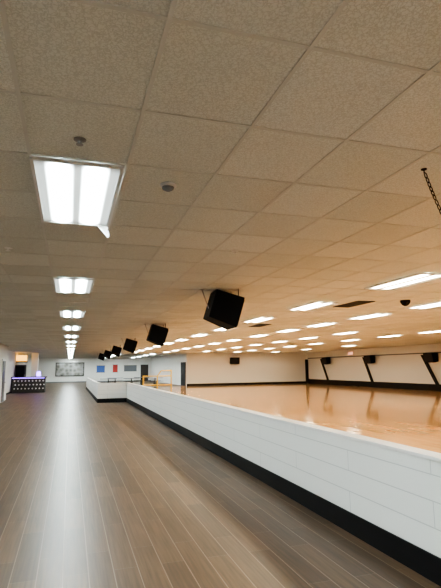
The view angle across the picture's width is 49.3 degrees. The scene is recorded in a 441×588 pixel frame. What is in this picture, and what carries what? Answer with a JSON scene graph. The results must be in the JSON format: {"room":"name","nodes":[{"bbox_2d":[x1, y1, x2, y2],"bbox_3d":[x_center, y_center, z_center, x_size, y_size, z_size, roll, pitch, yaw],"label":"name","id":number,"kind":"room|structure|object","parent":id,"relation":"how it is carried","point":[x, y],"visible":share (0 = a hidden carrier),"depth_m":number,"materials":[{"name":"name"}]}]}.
{"room":"roller skating rink","nodes":[
{"label":"roller skating rink","id":0,"kind":"room"},
{"bbox_2d":[0,343,8,399],"bbox_3d":[-11.113,3.848,23.199,0.620,2.950,7.500,2,-9,-17],"label":"wall","id":1,"kind":"structure","parent":0,"point":[3,348],"depth_m":25.85,"materials":[{"name":"white paint"}]},
{"bbox_2d":[0,359,5,402],"bbox_3d":[-11.303,4.504,24.997,0.119,2.200,1.200,2,-9,-17],"label":"door","id":2,"kind":"structure","parent":1,"relation":"in","point":[2,384],"depth_m":24.70,"materials":[{"name":"white paint"}]},
{"bbox_2d":[6,350,31,392],"bbox_3d":[-12.004,4.088,24.736,0.100,2.960,71.000,2,-9,-17],"label":"wall","id":3,"kind":"structure","parent":0,"point":[12,356],"depth_m":34.92,"materials":[{"name":"white paint"}]},
{"bbox_2d":[16,355,27,362],"bbox_3d":[-15.600,5.109,37.754,0.740,0.550,1.100,2,-9,-17],"label":"menu sign","id":4,"kind":"object","parent":3,"relation":"attached to","point":[20,358],"visible":1,"depth_m":37.30,"materials":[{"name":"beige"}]},
{"bbox_2d":[38,358,150,381],"bbox_3d":[-15.742,9.568,60.376,14.300,2.960,0.100,2,-9,-17],"label":"wall","id":5,"kind":"structure","parent":0,"point":[46,366],"depth_m":60.34,"materials":[{"name":"white paint"}]},
{"bbox_2d":[55,362,83,376],"bbox_3d":[-18.633,9.335,59.421,3.400,1.700,0.059,2,-9,-17],"label":"mural","id":6,"kind":"object","parent":5,"relation":"attached to","point":[69,368],"visible":1,"depth_m":59.41,"materials":[{"name":"grey paper"}]},
{"bbox_2d":[46,380,150,382],"bbox_3d":[-15.698,10.963,60.108,14.080,0.120,0.019,2,-9,-17],"label":"baseboard","id":7,"kind":"structure","parent":5,"relation":"attached to","point":[124,380],"depth_m":59.58,"materials":[{"name":"grey paint"}]},
{"bbox_2d":[96,365,104,372],"bbox_3d":[-15.103,9.461,60.524,1.080,0.880,0.029,2,-9,-17],"label":"poster","id":8,"kind":"object","parent":5,"relation":"attached to","point":[100,369],"visible":1,"depth_m":60.52,"materials":[{"name":"blue paper"}]},
{"bbox_2d":[113,365,117,371],"bbox_3d":[-13.384,9.472,61.061,0.680,0.980,0.029,2,-9,-17],"label":"poster","id":9,"kind":"object","parent":5,"relation":"attached to","point":[115,367],"visible":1,"depth_m":61.05,"materials":[{"name":"red paper"}]},
{"bbox_2d":[124,365,136,370],"bbox_3d":[-11.570,9.535,61.620,1.680,0.780,0.029,2,-9,-17],"label":"poster","id":10,"kind":"object","parent":5,"relation":"attached to","point":[126,367],"visible":1,"depth_m":61.62,"materials":[{"name":"grey paint"}]},
{"bbox_2d":[140,364,148,379],"bbox_3d":[-9.836,10.145,62.042,1.160,2.180,0.039,2,-9,-17],"label":"door","id":11,"kind":"structure","parent":5,"relation":"in","point":[144,368],"depth_m":62.06,"materials":[{"name":"grey wood"}]},
{"bbox_2d":[0,0,440,358],"bbox_3d":[0.538,3.015,28.836,26.400,0.100,71.200,2,-9,-17],"label":"ceiling","id":12,"kind":"structure","parent":0,"point":[62,48],"depth_m":3.04,"materials":[{"name":"tile"}]},
{"bbox_2d":[62,326,80,329],"bbox_3d":[-4.777,1.098,15.400,0.575,0.021,1.360,2,-9,-17],"label":"ceiling light panel","id":13,"kind":"object","parent":12,"relation":"in","point":[63,327],"depth_m":15.24,"materials":[{"name":"white plastic"}]},
{"bbox_2d":[64,335,78,337],"bbox_3d":[-6.002,1.709,19.308,0.575,0.021,1.360,2,-9,-17],"label":"ceiling light panel","id":14,"kind":"object","parent":12,"relation":"in","point":[65,336],"depth_m":19.28,"materials":[{"name":"white plastic"}]},
{"bbox_2d":[59,310,84,317],"bbox_3d":[-3.552,0.488,11.493,0.575,0.021,1.360,2,-9,-17],"label":"ceiling light panel","id":15,"kind":"object","parent":12,"relation":"in","point":[65,314],"depth_m":11.48,"materials":[{"name":"white plastic"}]},
{"bbox_2d":[53,277,93,293],"bbox_3d":[-2.327,-0.123,7.586,0.575,0.021,1.360,2,-9,-17],"label":"ceiling light panel","id":16,"kind":"object","parent":12,"relation":"in","point":[61,284],"depth_m":7.49,"materials":[{"name":"white plastic"}]},
{"bbox_2d":[29,155,123,237],"bbox_3d":[-1.097,-0.684,3.675,0.585,0.119,1.365,2,-9,-17],"label":"ceiling light panel","id":17,"kind":"object","parent":12,"relation":"in","point":[73,192],"depth_m":3.51,"materials":[{"name":"white plastic"}]},
{"bbox_2d":[73,137,85,145],"bbox_3d":[-0.808,-0.872,2.755,0.070,0.033,0.070,2,-9,-17],"label":"sprinkler","id":18,"kind":"object","parent":12,"relation":"attached to","point":[80,140],"visible":1,"depth_m":2.75,"materials":[{"name":"grey metal"}]},
{"bbox_2d":[97,353,104,360],"bbox_3d":[-9.839,5.163,39.553,0.697,0.660,0.600,2,-9,-15],"label":"speaker","id":19,"kind":"object","parent":12,"relation":"hanging from","point":[100,356],"visible":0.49,"depth_m":39.31},
{"bbox_2d":[102,350,110,358],"bbox_3d":[-7.916,4.204,33.418,0.697,0.661,0.600,2,-9,-15],"label":"speaker","id":20,"kind":"object","parent":12,"relation":"hanging from","point":[107,354],"visible":0.94,"depth_m":33.19},
{"bbox_2d":[110,345,121,356],"bbox_3d":[-5.933,3.216,27.095,0.697,0.661,0.600,2,-9,-15],"label":"speaker","id":21,"kind":"object","parent":12,"relation":"hanging from","point":[116,350],"visible":0.92,"depth_m":26.87},
{"bbox_2d":[121,338,137,352],"bbox_3d":[-3.980,2.243,20.866,0.697,0.661,0.600,2,-9,-15],"label":"speaker","id":22,"kind":"object","parent":12,"relation":"hanging from","point":[130,345],"visible":0.95,"depth_m":20.64},
{"bbox_2d":[145,323,168,346],"bbox_3d":[-1.938,1.225,14.354,0.697,0.661,0.600,2,-9,-15],"label":"speaker","id":23,"kind":"object","parent":12,"relation":"hanging from","point":[157,335],"visible":1,"depth_m":14.13},
{"bbox_2d":[160,182,175,191],"bbox_3d":[-0.378,-0.764,3.455,0.120,0.045,0.120,2,-9,-17],"label":"smoke detector","id":24,"kind":"object","parent":12,"relation":"attached to","point":[166,186],"visible":1,"depth_m":3.42,"materials":[{"name":"white plastic"}]},
{"bbox_2d":[189,334,210,336],"bbox_3d":[-0.862,1.691,19.598,0.575,0.021,1.360,2,-9,-17],"label":"ceiling light panel","id":25,"kind":"object","parent":12,"relation":"in","point":[196,335],"depth_m":19.60,"materials":[{"name":"white plastic"}]},
{"bbox_2d":[0,0,440,358],"bbox_3d":[0.539,3.068,28.828,26.200,0.005,71.000,2,-9,-17],"label":"grid","id":26,"kind":"object","parent":12,"relation":"attached to","point":[169,18],"depth_m":4.04,"materials":[{"name":"beige metal"}]},
{"bbox_2d":[201,289,244,329],"bbox_3d":[0.000,0.259,8.173,0.697,0.661,0.600,2,-9,-15],"label":"speaker","id":27,"kind":"object","parent":12,"relation":"hanging from","point":[223,309],"visible":1,"depth_m":7.95},
{"bbox_2d":[210,327,237,330],"bbox_3d":[0.115,1.205,16.483,0.575,0.021,1.360,2,-9,-17],"label":"ceiling light panel","id":28,"kind":"object","parent":12,"relation":"in","point":[217,329],"depth_m":16.63,"materials":[{"name":"white plastic"}]},
{"bbox_2d":[248,335,268,336],"bbox_3d":[1.621,1.778,20.363,0.575,0.021,1.360,2,-9,-17],"label":"ceiling light panel","id":29,"kind":"object","parent":12,"relation":"in","point":[253,335],"depth_m":20.15,"materials":[{"name":"white plastic"}]},
{"bbox_2d":[248,324,270,326],"bbox_3d":[1.246,1.005,15.280,0.400,0.016,1.000,2,-9,-17],"label":"ceiling air vent","id":30,"kind":"object","parent":12,"relation":"in","point":[258,325],"depth_m":15.20,"materials":[{"name":"brown metal"}]},
{"bbox_2d":[241,317,277,322],"bbox_3d":[1.062,0.733,13.463,0.575,0.021,1.360,2,-9,-17],"label":"ceiling light panel","id":31,"kind":"object","parent":12,"relation":"in","point":[258,319],"depth_m":13.30,"materials":[{"name":"white plastic"}]},
{"bbox_2d":[275,329,303,331],"bbox_3d":[2.480,1.350,17.626,0.575,0.021,1.360,2,-9,-17],"label":"ceiling light panel","id":32,"kind":"object","parent":12,"relation":"in","point":[287,330],"depth_m":17.47,"materials":[{"name":"white plastic"}]},
{"bbox_2d":[298,337,320,338],"bbox_3d":[4.102,2.070,22.472,0.575,0.021,1.360,2,-9,-17],"label":"ceiling light panel","id":33,"kind":"object","parent":12,"relation":"in","point":[306,337],"depth_m":22.25,"materials":[{"name":"white plastic"}]},
{"bbox_2d":[286,302,338,310],"bbox_3d":[1.979,0.276,10.537,0.575,0.021,1.360,2,-9,-17],"label":"ceiling light panel","id":34,"kind":"object","parent":12,"relation":"in","point":[312,305],"depth_m":10.49,"materials":[{"name":"white plastic"}]},
{"bbox_2d":[303,323,339,326],"bbox_3d":[3.202,0.991,15.323,0.575,0.021,1.360,2,-9,-17],"label":"ceiling light panel","id":35,"kind":"object","parent":12,"relation":"in","point":[320,324],"depth_m":15.17,"materials":[{"name":"white plastic"}]},
{"bbox_2d":[330,332,360,334],"bbox_3d":[5.049,1.598,19.452,0.575,0.021,1.360,2,-9,-17],"label":"ceiling light panel","id":36,"kind":"object","parent":12,"relation":"in","point":[343,333],"depth_m":19.45,"materials":[{"name":"white plastic"}]},
{"bbox_2d":[334,301,374,307],"bbox_3d":[2.843,0.224,10.287,0.400,0.016,1.000,2,-9,-17],"label":"ceiling air vent","id":37,"kind":"object","parent":12,"relation":"in","point":[356,303],"depth_m":10.23,"materials":[{"name":"brown metal"}]},
{"bbox_2d":[346,313,393,319],"bbox_3d":[3.977,0.604,12.850,0.575,0.021,1.360,2,-9,-17],"label":"ceiling light panel","id":38,"kind":"object","parent":12,"relation":"in","point":[374,315],"depth_m":12.79,"materials":[{"name":"white plastic"}]},
{"bbox_2d":[375,335,403,337],"bbox_3d":[7.662,1.926,21.810,0.575,0.021,1.360,2,-9,-17],"label":"ceiling light panel","id":39,"kind":"object","parent":12,"relation":"in","point":[390,335],"depth_m":21.83,"materials":[{"name":"white plastic"}]},
{"bbox_2d":[364,272,440,289],"bbox_3d":[2.908,-0.187,7.574,0.575,0.021,1.360,2,-9,-17],"label":"ceiling light panel","id":40,"kind":"object","parent":12,"relation":"in","point":[417,278],"depth_m":7.51,"materials":[{"name":"white plastic"}]},
{"bbox_2d":[400,300,410,305],"bbox_3d":[3.766,0.188,9.777,0.200,0.119,0.200,2,-9,-17],"label":"dome camera","id":41,"kind":"object","parent":12,"relation":"attached to","point":[403,302],"visible":1,"depth_m":9.71,"materials":[{"name":"black plastic"}]},
{"bbox_2d":[405,301,440,308],"bbox_3d":[4.717,0.236,10.491,0.575,0.021,1.360,2,-9,-17],"label":"ceiling light panel","id":42,"kind":"object","parent":12,"relation":"in","point":[435,304],"depth_m":10.75,"materials":[{"name":"white plastic"}]},
{"bbox_2d":[418,330,440,332],"bbox_3d":[8.484,1.516,19.186,0.575,0.021,1.360,2,-9,-17],"label":"ceiling light panel","id":43,"kind":"object","parent":12,"relation":"in","point":[437,330],"depth_m":19.30,"materials":[{"name":"white plastic"}]},
{"bbox_2d":[421,168,440,213],"bbox_3d":[1.801,-0.543,3.442,1.036,0.554,0.040,4,-10,-30],"label":"hanging chain","id":44,"kind":"object","parent":12,"relation":"hanging from","point":[422,169],"visible":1,"depth_m":3.24,"materials":[{"name":"black metal"}]},
{"bbox_2d":[0,381,440,587],"bbox_3d":[0.575,6.040,28.375,26.200,0.100,70.999,2,-9,-17],"label":"floor","id":45,"kind":"structure","parent":0,"point":[93,494],"depth_m":6.03,"materials":[{"name":"brown wood"}]},
{"bbox_2d":[15,365,26,376],"bbox_3d":[-15.206,6.403,36.480,0.750,2.000,0.655,2,-9,-17],"label":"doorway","id":46,"kind":"object","parent":45,"relation":"on","point":[20,370],"visible":0.32,"depth_m":36.29,"materials":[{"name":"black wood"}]},
{"bbox_2d":[11,376,46,392],"bbox_3d":[-13.978,6.626,35.122,2.350,1.120,1.680,2,-9,-17],"label":"counter","id":47,"kind":"object","parent":45,"relation":"on","point":[18,384],"depth_m":34.40,"materials":[{"name":"grey wood"}]},
{"bbox_2d":[31,353,38,376],"bbox_3d":[-15.127,6.311,39.038,0.500,2.950,0.500,2,-9,-17],"label":"column","id":48,"kind":"structure","parent":45,"relation":"on","point":[35,356],"depth_m":38.88,"materials":[{"name":"white paint"}]},
{"bbox_2d":[123,378,139,382],"bbox_3d":[-8.143,8.069,43.867,1.400,0.765,1.600,2,-9,-17],"label":"picnic table","id":49,"kind":"object","parent":45,"relation":"on","point":[131,381],"visible":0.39,"depth_m":43.58,"materials":[{"name":"grey paint"}]},
{"bbox_2d":[134,377,148,384],"bbox_3d":[-7.842,8.632,47.583,1.400,0.765,1.600,2,-9,-17],"label":"picnic table","id":50,"kind":"object","parent":45,"relation":"on","point":[141,380],"visible":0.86,"depth_m":47.21,"materials":[{"name":"grey paint"}]},
{"bbox_2d":[143,370,171,391],"bbox_3d":[-3.385,4.849,25.730,1.660,1.550,0.500,2,-9,-17],"label":"rail","id":51,"kind":"object","parent":45,"relation":"on","point":[158,375],"visible":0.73,"depth_m":25.81,"materials":[{"name":"yellow metal"}]},
{"bbox_2d":[86,377,440,557],"bbox_3d":[-3.015,3.741,16.483,1.560,0.945,50.030,2,-9,-17],"label":"wall","id":52,"kind":"structure","parent":45,"relation":"on","point":[394,487],"depth_m":5.18,"materials":[{"name":"white paint"}]},
{"bbox_2d":[86,387,440,586],"bbox_3d":[-3.080,4.107,16.405,1.413,0.200,50.000,2,-9,-17],"label":"baseboard","id":53,"kind":"structure","parent":52,"relation":"attached to","point":[426,564],"depth_m":5.11,"materials":[{"name":"black rubber"}]},
{"bbox_2d":[305,359,308,382],"bbox_3d":[8.433,7.544,46.821,0.169,2.300,0.310,2,-9,-17],"label":"post","id":54,"kind":"object","parent":45,"relation":"on","point":[306,360],"visible":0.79,"depth_m":46.72,"materials":[{"name":"black metal"}]},
{"bbox_2d":[151,353,306,385],"bbox_3d":[-0.208,8.525,54.761,12.200,2.960,20.000,2,-9,-17],"label":"wall","id":55,"kind":"structure","parent":0,"point":[201,368],"depth_m":45.60,"materials":[{"name":"white paint"}]},
{"bbox_2d":[180,362,185,385],"bbox_3d":[-3.498,7.429,44.629,0.119,2.150,1.900,2,-9,-17],"label":"door","id":56,"kind":"structure","parent":55,"relation":"in","point":[183,364],"depth_m":44.39,"materials":[{"name":"grey metal"}]},
{"bbox_2d":[230,357,239,363],"bbox_3d":[1.302,6.221,44.684,0.840,0.620,0.590,2,-9,-17],"label":"wall speaker","id":57,"kind":"object","parent":55,"relation":"attached to","point":[233,360],"visible":1,"depth_m":44.47,"materials":[{"name":"black plastic"}]},
{"bbox_2d":[187,381,305,385],"bbox_3d":[2.710,8.410,45.081,12.070,0.200,0.029,2,-9,-17],"label":"baseboard","id":58,"kind":"structure","parent":55,"relation":"attached to","point":[292,382],"depth_m":44.99,"materials":[{"name":"black rubber"}]},
{"bbox_2d":[306,343,440,383],"bbox_3d":[16.076,3.492,23.038,0.100,2.960,51.000,2,-9,-17],"label":"wall","id":59,"kind":"structure","parent":0,"point":[410,368],"depth_m":35.77,"materials":[{"name":"white paint"}]},
{"bbox_2d":[320,359,328,379],"bbox_3d":[9.458,6.853,43.695,0.080,1.900,1.360,2,-9,-17],"label":"brace","id":60,"kind":"object","parent":59,"relation":"attached to","point":[323,366],"visible":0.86,"depth_m":43.58,"materials":[{"name":"black metal"}]},
{"bbox_2d":[321,357,330,364],"bbox_3d":[9.493,5.989,42.941,0.590,0.620,0.840,2,-9,-17],"label":"wall speaker","id":61,"kind":"object","parent":59,"relation":"attached to","point":[325,360],"visible":1,"depth_m":42.60,"materials":[{"name":"black plastic"}]},
{"bbox_2d":[362,357,373,381],"bbox_3d":[11.455,5.858,37.325,0.080,1.900,1.260,2,-9,-17],"label":"brace","id":62,"kind":"object","parent":59,"relation":"attached to","point":[366,365],"visible":0.93,"depth_m":37.16,"materials":[{"name":"black metal"}]},
{"bbox_2d":[364,355,374,363],"bbox_3d":[11.446,5.016,36.712,0.590,0.620,0.840,2,-9,-17],"label":"wall speaker","id":63,"kind":"object","parent":59,"relation":"attached to","point":[369,359],"visible":1,"depth_m":36.39,"materials":[{"name":"black plastic"}]},
{"bbox_2d":[308,352,440,358],"bbox_3d":[16.044,2.554,22.989,0.049,0.080,50.650,2,-9,-17],"label":"trim","id":64,"kind":"structure","parent":59,"relation":"attached to","point":[426,352],"depth_m":35.56,"materials":[{"name":"black paint"}]},
{"bbox_2d":[309,379,440,390],"bbox_3d":[16.028,4.745,22.827,0.029,0.420,51.000,2,-9,-17],"label":"baseboard","id":65,"kind":"structure","parent":59,"relation":"attached to","point":[413,386],"depth_m":35.70,"materials":[{"name":"black rubber"}]},
{"bbox_2d":[421,355,438,384],"bbox_3d":[13.467,4.855,30.907,0.080,1.900,1.460,2,-9,-17],"label":"brace","id":66,"kind":"object","parent":59,"relation":"attached to","point":[426,364],"visible":0.93,"depth_m":30.69,"materials":[{"name":"black metal"}]},
{"bbox_2d":[423,353,438,362],"bbox_3d":[13.399,4.042,30.483,0.590,0.620,0.840,2,-9,-17],"label":"wall speaker","id":67,"kind":"object","parent":59,"relation":"attached to","point":[428,357],"visible":1,"depth_m":30.20,"materials":[{"name":"black plastic"}]}
]}

